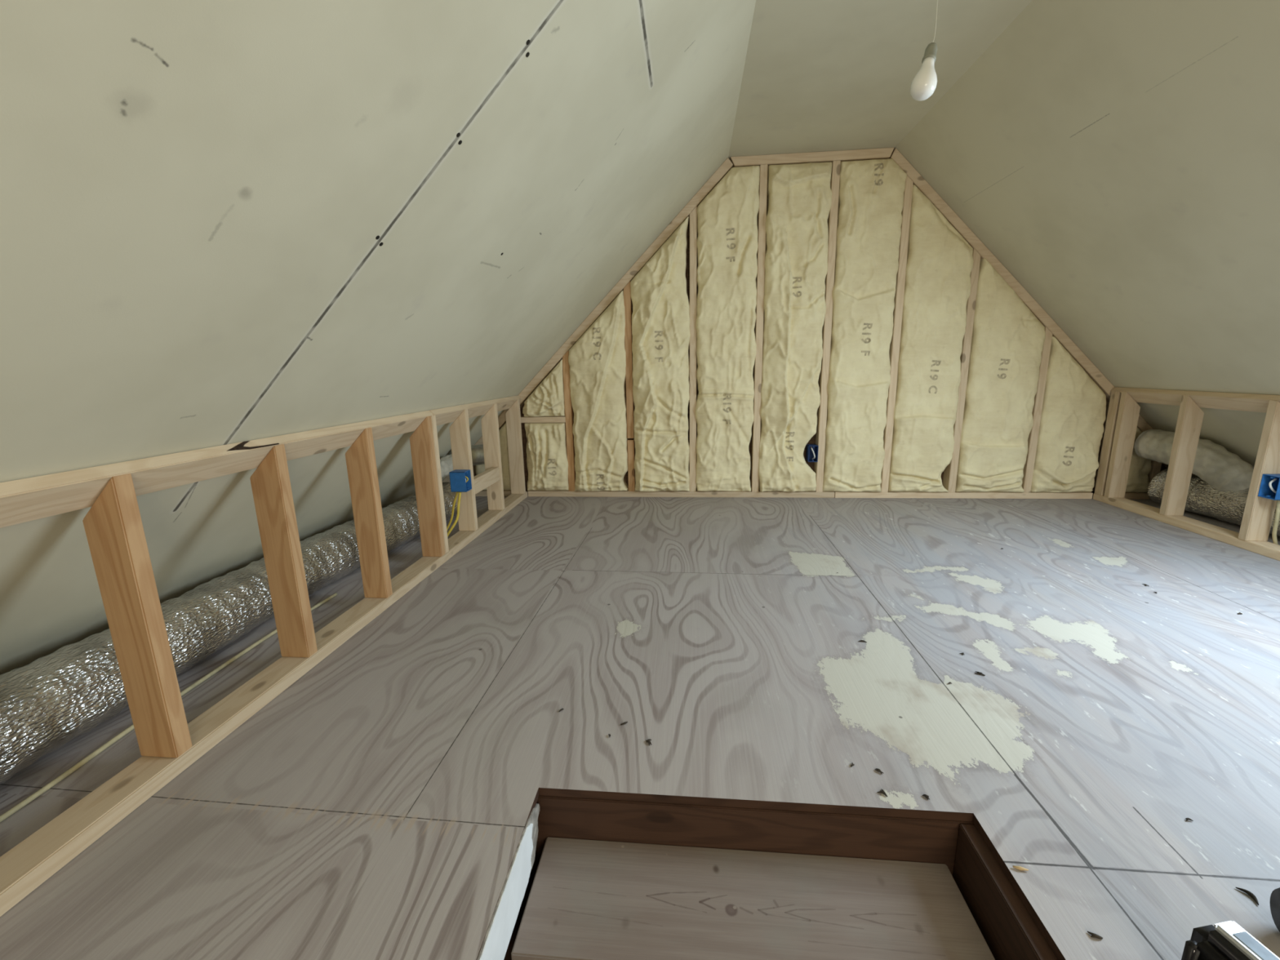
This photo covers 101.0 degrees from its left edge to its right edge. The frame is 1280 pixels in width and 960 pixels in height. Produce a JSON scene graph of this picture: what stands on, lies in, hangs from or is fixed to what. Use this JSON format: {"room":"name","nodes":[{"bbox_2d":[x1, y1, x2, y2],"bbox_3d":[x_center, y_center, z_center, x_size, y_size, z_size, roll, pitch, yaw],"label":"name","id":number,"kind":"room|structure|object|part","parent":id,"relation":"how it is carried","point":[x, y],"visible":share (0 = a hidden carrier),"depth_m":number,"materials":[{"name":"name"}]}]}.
{"room":"unfinished attic","nodes":[
{"label":"unfinished attic","id":0,"kind":"room"},
{"bbox_2d":[0,0,755,675],"bbox_3d":[-0.717,-0.366,0.967,2.039,2.039,5.100,0,12,6],"label":"sloped ceiling","id":1,"kind":"structure","parent":0,"point":[223,222],"depth_m":1.04,"materials":[{"name":"paint"}]},
{"bbox_2d":[448,444,484,465],"bbox_3d":[-1.020,-0.155,3.283,0.144,0.134,0.338,3,13,20],"label":"duct elbow","id":2,"kind":"object","parent":1,"relation":"attached to","point":[477,454],"visible":0.4,"depth_m":3.22,"materials":[{"name":"metal"}]},
{"bbox_2d":[0,493,1279,959],"bbox_3d":[0.779,0.640,1.049,5.070,0.019,5.120,0,12,6],"label":"floor","id":3,"kind":"structure","parent":0,"point":[380,806],"depth_m":1.28,"materials":[{"name":"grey wood"}]},
{"bbox_2d":[0,592,337,822],"bbox_3d":[-1.249,0.614,1.282,0.030,0.011,1.601,0,12,4],"label":"electrical cable","id":4,"kind":"object","parent":3,"relation":"on","point":[70,771],"visible":0.72,"depth_m":1.23,"materials":[{"name":"plastic"}]},
{"bbox_2d":[0,482,457,784],"bbox_3d":[-1.329,0.436,1.591,0.288,0.230,3.063,0,12,7],"label":"flexible duct","id":5,"kind":"object","parent":3,"relation":"on","point":[51,701],"visible":0.59,"depth_m":1.43,"materials":[{"name":"metal"}]},
{"bbox_2d":[440,453,453,479],"bbox_3d":[-1.115,-0.064,2.969,0.110,0.124,0.276,1,12,11],"label":"duct sleeve","id":6,"kind":"object","parent":5,"relation":"on","point":[446,462],"visible":0.38,"depth_m":2.95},
{"bbox_2d":[0,395,527,916],"bbox_3d":[-1.001,0.189,1.634,0.089,0.685,3.910,0,12,6],"label":"frame","id":7,"kind":"object","parent":3,"relation":"on","point":[168,744],"visible":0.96,"depth_m":1.29,"materials":[{"name":"brown wood"}]},
{"bbox_3d":[-1.062,0.022,0.982,0.081,0.081,2.700,0,12,6],"label":"plate","id":8,"kind":"part","parent":7,"relation":"part of","materials":[{"name":"brown wood"}]},
{"bbox_2d":[448,469,471,492],"bbox_3d":[-0.896,0.004,2.639,0.080,0.100,0.068,0,12,6],"label":"electrical box","id":9,"kind":"object","parent":7,"relation":"attached to","point":[460,479],"visible":1,"depth_m":2.61,"materials":[{"name":"blue plastic"}]},
{"bbox_3d":[-0.876,-0.389,2.886,0.081,0.081,1.205,0,12,6],"label":"plate","id":10,"kind":"part","parent":7,"relation":"part of","materials":[{"name":"brown wood"}]},
{"bbox_2d":[446,492,458,530],"bbox_3d":[-0.991,0.187,2.648,0.176,0.263,0.054,-2,12,-5],"label":"electrical cable","id":11,"kind":"object","parent":3,"relation":"on","point":[456,494],"visible":0.49,"depth_m":2.65,"materials":[{"name":"yellow plastic"}]},
{"bbox_2d":[447,492,461,537],"bbox_3d":[-1.001,0.192,2.632,0.225,0.265,0.085,0,12,6],"label":"electrical cable","id":12,"kind":"object","parent":3,"relation":"on","point":[460,493],"visible":0.47,"depth_m":2.62,"materials":[{"name":"yellow plastic"}]},
{"bbox_2d":[476,803,539,959],"bbox_3d":[-0.278,0.839,0.442,0.016,0.115,1.356,0,12,6],"label":"wallboard edge","id":13,"kind":"object","parent":3,"relation":"attached to","point":[495,945],"visible":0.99,"depth_m":0.93,"materials":[{"name":"white paint"}]},
{"bbox_2d":[442,147,1195,498],"bbox_3d":[0.991,-0.885,3.263,4.940,2.029,0.086,0,12,6],"label":"frame","id":14,"kind":"object","parent":3,"relation":"on","point":[980,251],"visible":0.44,"depth_m":3.23,"materials":[{"name":"brown wood"}]},
{"bbox_2d":[475,422,511,490],"bbox_3d":[-0.993,-0.175,3.589,0.285,0.502,0.127,0,12,6],"label":"insulation batt","id":15,"kind":"object","parent":14,"relation":"attached to","point":[479,468],"visible":0.28,"depth_m":3.56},
{"bbox_3d":[-1.150,0.085,3.681,0.599,0.038,0.086,0,12,6],"label":"plate","id":16,"kind":"part","parent":14,"relation":"part of","materials":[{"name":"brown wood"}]},
{"bbox_2d":[522,359,564,417],"bbox_3d":[-0.637,-0.602,3.446,0.292,0.375,0.159,0,12,6],"label":"insulation batt","id":17,"kind":"object","parent":14,"relation":"on","point":[547,399],"visible":0.98,"depth_m":3.41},
{"bbox_2d":[524,422,568,490],"bbox_3d":[-0.626,-0.152,3.541,0.299,0.463,0.161,0,12,6],"label":"insulation batt","id":18,"kind":"object","parent":14,"relation":"attached to","point":[547,463],"visible":0.98,"depth_m":3.49,"materials":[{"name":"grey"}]},
{"bbox_3d":[-0.432,-0.898,3.399,1.995,1.999,0.086,0,12,6],"label":"rafter plate","id":19,"kind":"part","parent":14,"relation":"part of","materials":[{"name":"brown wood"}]},
{"bbox_2d":[568,289,628,491],"bbox_3d":[-0.269,-0.553,3.419,0.379,1.285,0.163,0,12,6],"label":"insulation batt","id":20,"kind":"object","parent":14,"relation":"attached to","point":[597,361],"visible":0.99,"depth_m":3.39,"materials":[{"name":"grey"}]},
{"bbox_2d":[630,216,690,491],"bbox_3d":[0.131,-0.750,3.332,0.378,1.692,0.174,0,12,6],"label":"insulation batt","id":21,"kind":"object","parent":14,"relation":"attached to","point":[661,335],"visible":1,"depth_m":3.30,"materials":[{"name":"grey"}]},
{"bbox_3d":[0.249,0.087,3.545,2.030,0.038,0.086,0,12,6],"label":"plate","id":22,"kind":"part","parent":14,"relation":"part of","materials":[{"name":"brown wood"}]},
{"bbox_2d":[695,165,759,491],"bbox_3d":[0.534,-0.873,3.281,0.381,1.938,0.144,0,12,6],"label":"insulation batt","id":23,"kind":"object","parent":14,"relation":"attached to","point":[727,232],"visible":0.99,"depth_m":3.23,"materials":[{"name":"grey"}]},
{"bbox_2d":[758,162,831,492],"bbox_3d":[0.937,-0.869,3.223,0.382,1.938,0.184,0,12,6],"label":"insulation batt","id":24,"kind":"object","parent":14,"relation":"attached to","point":[799,197],"visible":0.98,"depth_m":3.17,"materials":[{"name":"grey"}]},
{"bbox_3d":[0.981,-1.853,3.055,0.909,0.049,0.086,0,12,6],"label":"plate","id":25,"kind":"part","parent":14,"relation":"part of","materials":[{"name":"brown wood"}]},
{"bbox_2d":[805,444,818,462],"bbox_3d":[1.104,-0.173,3.388,0.058,0.104,0.075,0,12,6],"label":"electrical box","id":26,"kind":"object","parent":14,"relation":"attached to","point":[811,455],"visible":1,"depth_m":3.38,"materials":[{"name":"blue plastic"}]},
{"bbox_2d":[822,158,906,492],"bbox_3d":[1.343,-0.872,3.203,0.380,1.938,0.144,0,12,6],"label":"insulation batt","id":27,"kind":"object","parent":14,"relation":"attached to","point":[871,196],"visible":0.98,"depth_m":3.14,"materials":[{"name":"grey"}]},
{"bbox_2d":[888,184,973,492],"bbox_3d":[1.750,-0.806,3.176,0.380,1.804,0.146,0,12,6],"label":"insulation batt","id":28,"kind":"object","parent":14,"relation":"attached to","point":[940,264],"visible":0.99,"depth_m":3.14,"materials":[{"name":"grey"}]},
{"bbox_3d":[2.029,0.089,3.372,1.541,0.038,0.086,0,12,6],"label":"plate","id":29,"kind":"part","parent":14,"relation":"part of","materials":[{"name":"brown wood"}]},
{"bbox_2d":[955,257,1045,492],"bbox_3d":[2.177,-0.607,3.178,0.412,1.397,0.145,0,12,6],"label":"insulation batt","id":30,"kind":"object","parent":14,"relation":"attached to","point":[1007,340],"visible":1,"depth_m":3.15,"materials":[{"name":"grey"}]},
{"bbox_3d":[2.428,-0.895,3.121,1.988,1.999,0.086,0,12,6],"label":"rafter plate","id":31,"kind":"part","parent":14,"relation":"part of","materials":[{"name":"brown wood"}]},
{"bbox_2d":[1030,336,1106,492],"bbox_3d":[2.604,-0.387,3.178,0.370,0.951,0.156,0,12,6],"label":"insulation batt","id":32,"kind":"object","parent":14,"relation":"in","point":[1073,417],"visible":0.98,"depth_m":3.16,"materials":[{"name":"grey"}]},
{"bbox_3d":[3.178,0.090,3.260,0.585,0.038,0.086,0,12,6],"label":"plate","id":33,"kind":"part","parent":14,"relation":"part of","materials":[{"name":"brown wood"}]},
{"bbox_2d":[1125,426,1151,492],"bbox_3d":[2.987,-0.169,3.202,0.228,0.500,0.128,0,12,6],"label":"insulation batt","id":34,"kind":"object","parent":14,"relation":"attached to","point":[1138,480],"visible":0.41,"depth_m":3.18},
{"bbox_2d":[874,768,883,774],"bbox_3d":[0.507,0.617,1.120,0.007,0.004,0.018,-8,14,-30],"label":"scrap","id":35,"kind":"object","parent":3,"relation":"on","point":[876,769],"visible":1,"depth_m":1.12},
{"bbox_2d":[876,788,887,796],"bbox_3d":[0.486,0.629,1.063,0.015,0.004,0.021,-3,12,-8],"label":"scrap","id":36,"kind":"object","parent":3,"relation":"on","point":[882,791],"visible":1,"depth_m":1.06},
{"bbox_2d":[922,794,929,799],"bbox_3d":[0.572,0.630,1.052,0.010,0.004,0.015,-6,13,-22],"label":"scrap","id":37,"kind":"object","parent":3,"relation":"on","point":[924,795],"visible":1,"depth_m":1.05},
{"bbox_2d":[974,671,985,675],"bbox_3d":[0.942,0.535,1.462,0.025,0.005,0.012,7,14,32],"label":"scrap","id":38,"kind":"object","parent":3,"relation":"on","point":[976,673],"visible":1,"depth_m":1.46,"materials":[{"name":"grey"}]},
{"bbox_2d":[1013,865,1028,871],"bbox_3d":[0.648,0.661,0.898,0.023,0.006,0.006,4,13,25],"label":"chip","id":39,"kind":"object","parent":3,"relation":"on","point":[1020,868],"visible":1,"depth_m":0.90,"materials":[{"name":"beige wood"}]},
{"bbox_2d":[1087,931,1102,939],"bbox_3d":[0.683,0.683,0.791,0.018,0.005,0.008,7,14,32],"label":"cluster","id":40,"kind":"object","parent":3,"relation":"on","point":[1093,935],"visible":1,"depth_m":0.79,"materials":[{"name":"brown"}]},
{"bbox_2d":[1093,386,1279,560],"bbox_3d":[2.687,0.101,1.718,0.089,0.681,3.010,0,12,6],"label":"frame","id":41,"kind":"object","parent":3,"relation":"on","point":[1123,411],"visible":0.98,"depth_m":2.68,"materials":[{"name":"brown wood"}]},
{"bbox_3d":[2.693,0.415,1.785,0.089,0.038,3.010,0,12,6],"label":"plate","id":42,"kind":"part","parent":41,"relation":"part of","materials":[{"name":"brown wood"}]},
{"bbox_3d":[2.679,-0.192,1.655,0.081,0.081,3.009,0,12,6],"label":"plate","id":43,"kind":"part","parent":41,"relation":"part of","materials":[{"name":"brown wood"}]},
{"bbox_2d":[1257,474,1279,500],"bbox_3d":[2.739,0.030,2.263,0.082,0.100,0.071,0,12,6],"label":"electrical box","id":44,"kind":"object","parent":41,"relation":"attached to","point":[1269,488],"visible":1,"depth_m":2.29,"materials":[{"name":"blue plastic"}]},
{"bbox_2d":[1146,468,1279,537],"bbox_3d":[2.961,0.253,2.068,0.273,0.223,2.084,0,12,6],"label":"flexible duct","id":45,"kind":"object","parent":3,"relation":"on","point":[1202,499],"visible":0.46,"depth_m":2.75,"materials":[{"name":"metal"}]},
{"bbox_2d":[1133,429,1253,491],"bbox_3d":[2.986,-0.100,2.841,0.197,0.295,0.523,-3,12,-9],"label":"duct sleeve","id":46,"kind":"object","parent":45,"relation":"attached to","point":[1224,470],"visible":0.67,"depth_m":2.73,"materials":[{"name":"beige fabric"}]},
{"bbox_2d":[1181,920,1279,959],"bbox_3d":[0.778,0.666,0.590,0.070,0.119,0.270,-3,12,-8],"label":"power tool","id":47,"kind":"object","parent":3,"relation":"on","point":[1225,940],"visible":1,"depth_m":0.68,"materials":[{"name":"black plastic"}]},
{"bbox_3d":[0.782,0.670,0.592,0.062,0.111,0.270,-3,12,-8],"label":"casing","id":48,"kind":"part","parent":47,"relation":"part of","materials":[{"name":"plastic"}]},
{"bbox_3d":[0.790,0.613,0.580,0.032,0.010,0.248,-3,12,-8],"label":"silver panel","id":49,"kind":"part","parent":47,"relation":"part of","materials":[{"name":"silver metal"}]},
{"bbox_2d":[1235,887,1258,905],"bbox_3d":[0.978,0.665,0.847,0.012,0.006,0.030,-3,12,-8],"label":"twig","id":50,"kind":"object","parent":3,"relation":"on","point":[1251,895],"visible":1,"depth_m":0.85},
{"bbox_2d":[1269,887,1279,932],"bbox_3d":[1.131,0.651,0.703,0.405,0.088,0.088,4,13,22],"label":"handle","id":51,"kind":"object","parent":3,"relation":"on","point":[1274,902],"visible":1,"depth_m":0.79,"materials":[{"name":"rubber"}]},
{"bbox_2d":[1271,500,1279,544],"bbox_3d":[2.839,0.177,2.396,0.066,0.244,0.278,5,14,28],"label":"electrical cable","id":52,"kind":"object","parent":3,"relation":"on","point":[1277,505],"visible":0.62,"depth_m":2.29,"materials":[{"name":"white plastic"}]},
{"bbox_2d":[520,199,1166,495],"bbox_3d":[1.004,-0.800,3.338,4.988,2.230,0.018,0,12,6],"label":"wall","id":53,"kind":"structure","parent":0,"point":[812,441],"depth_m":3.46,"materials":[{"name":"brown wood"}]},
{"bbox_2d":[728,0,1031,159],"bbox_3d":[0.739,-1.359,0.611,0.928,0.012,5.100,0,12,6],"label":"ceiling","id":54,"kind":"structure","parent":0,"point":[819,75],"depth_m":2.13,"materials":[{"name":"paint"}]},
{"bbox_2d":[910,0,937,101],"bbox_3d":[0.739,-1.248,1.340,0.066,0.506,0.073,0,12,6],"label":"pendant bulb","id":55,"kind":"object","parent":54,"relation":"hanging from","point":[923,85],"visible":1,"depth_m":1.37,"materials":[{"name":"white glass"}]},
{"bbox_3d":[0.746,-1.049,1.381,0.062,0.099,0.062,12,0,-43],"label":"glass bulb","id":56,"kind":"part","parent":55,"relation":"part of","materials":[{"name":"white glass"}]},
{"bbox_2d":[921,42,937,63],"bbox_3d":[0.760,-1.117,1.382,0.033,0.045,0.033,12,0,-43],"label":"socket","id":57,"kind":"object","parent":55,"relation":"attached to","point":[930,55],"depth_m":1.37,"materials":[{"name":"grey plastic"}]},
{"bbox_3d":[0.768,-1.320,1.350,0.004,0.371,0.020,8,15,36],"label":"cord","id":58,"kind":"part","parent":55,"relation":"part of","materials":[{"name":"white plastic"}]},
{"bbox_2d":[893,0,1279,466],"bbox_3d":[2.235,-0.363,0.680,2.039,2.039,5.100,0,12,6],"label":"sloped ceiling","id":59,"kind":"structure","parent":0,"point":[1120,159],"depth_m":2.06,"materials":[{"name":"paint"}]},
{"bbox_3d":[0.163,1.438,0.532,0.975,1.300,1.483,0,12,6],"label":"wall","id":60,"kind":"structure","parent":0,"visible":0},
{"bbox_2d":[503,849,537,959],"bbox_3d":[-0.299,0.919,0.463,0.028,0.240,1.358,0,12,6],"label":"trim","id":61,"kind":"structure","parent":60,"relation":"attached to","point":[508,956],"depth_m":1.02,"materials":[{"name":"brown wood"}]},
{"bbox_2d":[511,836,995,959],"bbox_3d":[0.169,1.358,0.726,0.821,1.035,0.944,0,12,6],"label":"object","id":62,"kind":"structure","parent":60,"relation":"attached to","point":[588,900],"depth_m":0.96,"materials":[{"name":"brown wood"}]},
{"bbox_2d":[536,795,973,877],"bbox_3d":[0.209,0.773,1.100,0.915,0.240,0.038,0,12,6],"label":"trim","id":63,"kind":"structure","parent":60,"relation":"attached to","point":[755,829],"depth_m":1.06,"materials":[{"name":"brown wood"}]},
{"bbox_2d":[953,823,1057,959],"bbox_3d":[0.571,0.920,0.378,0.038,0.240,1.358,0,12,6],"label":"trim","id":64,"kind":"structure","parent":60,"relation":"attached to","point":[1006,925],"depth_m":0.91,"materials":[{"name":"brown wood"}]}
]}

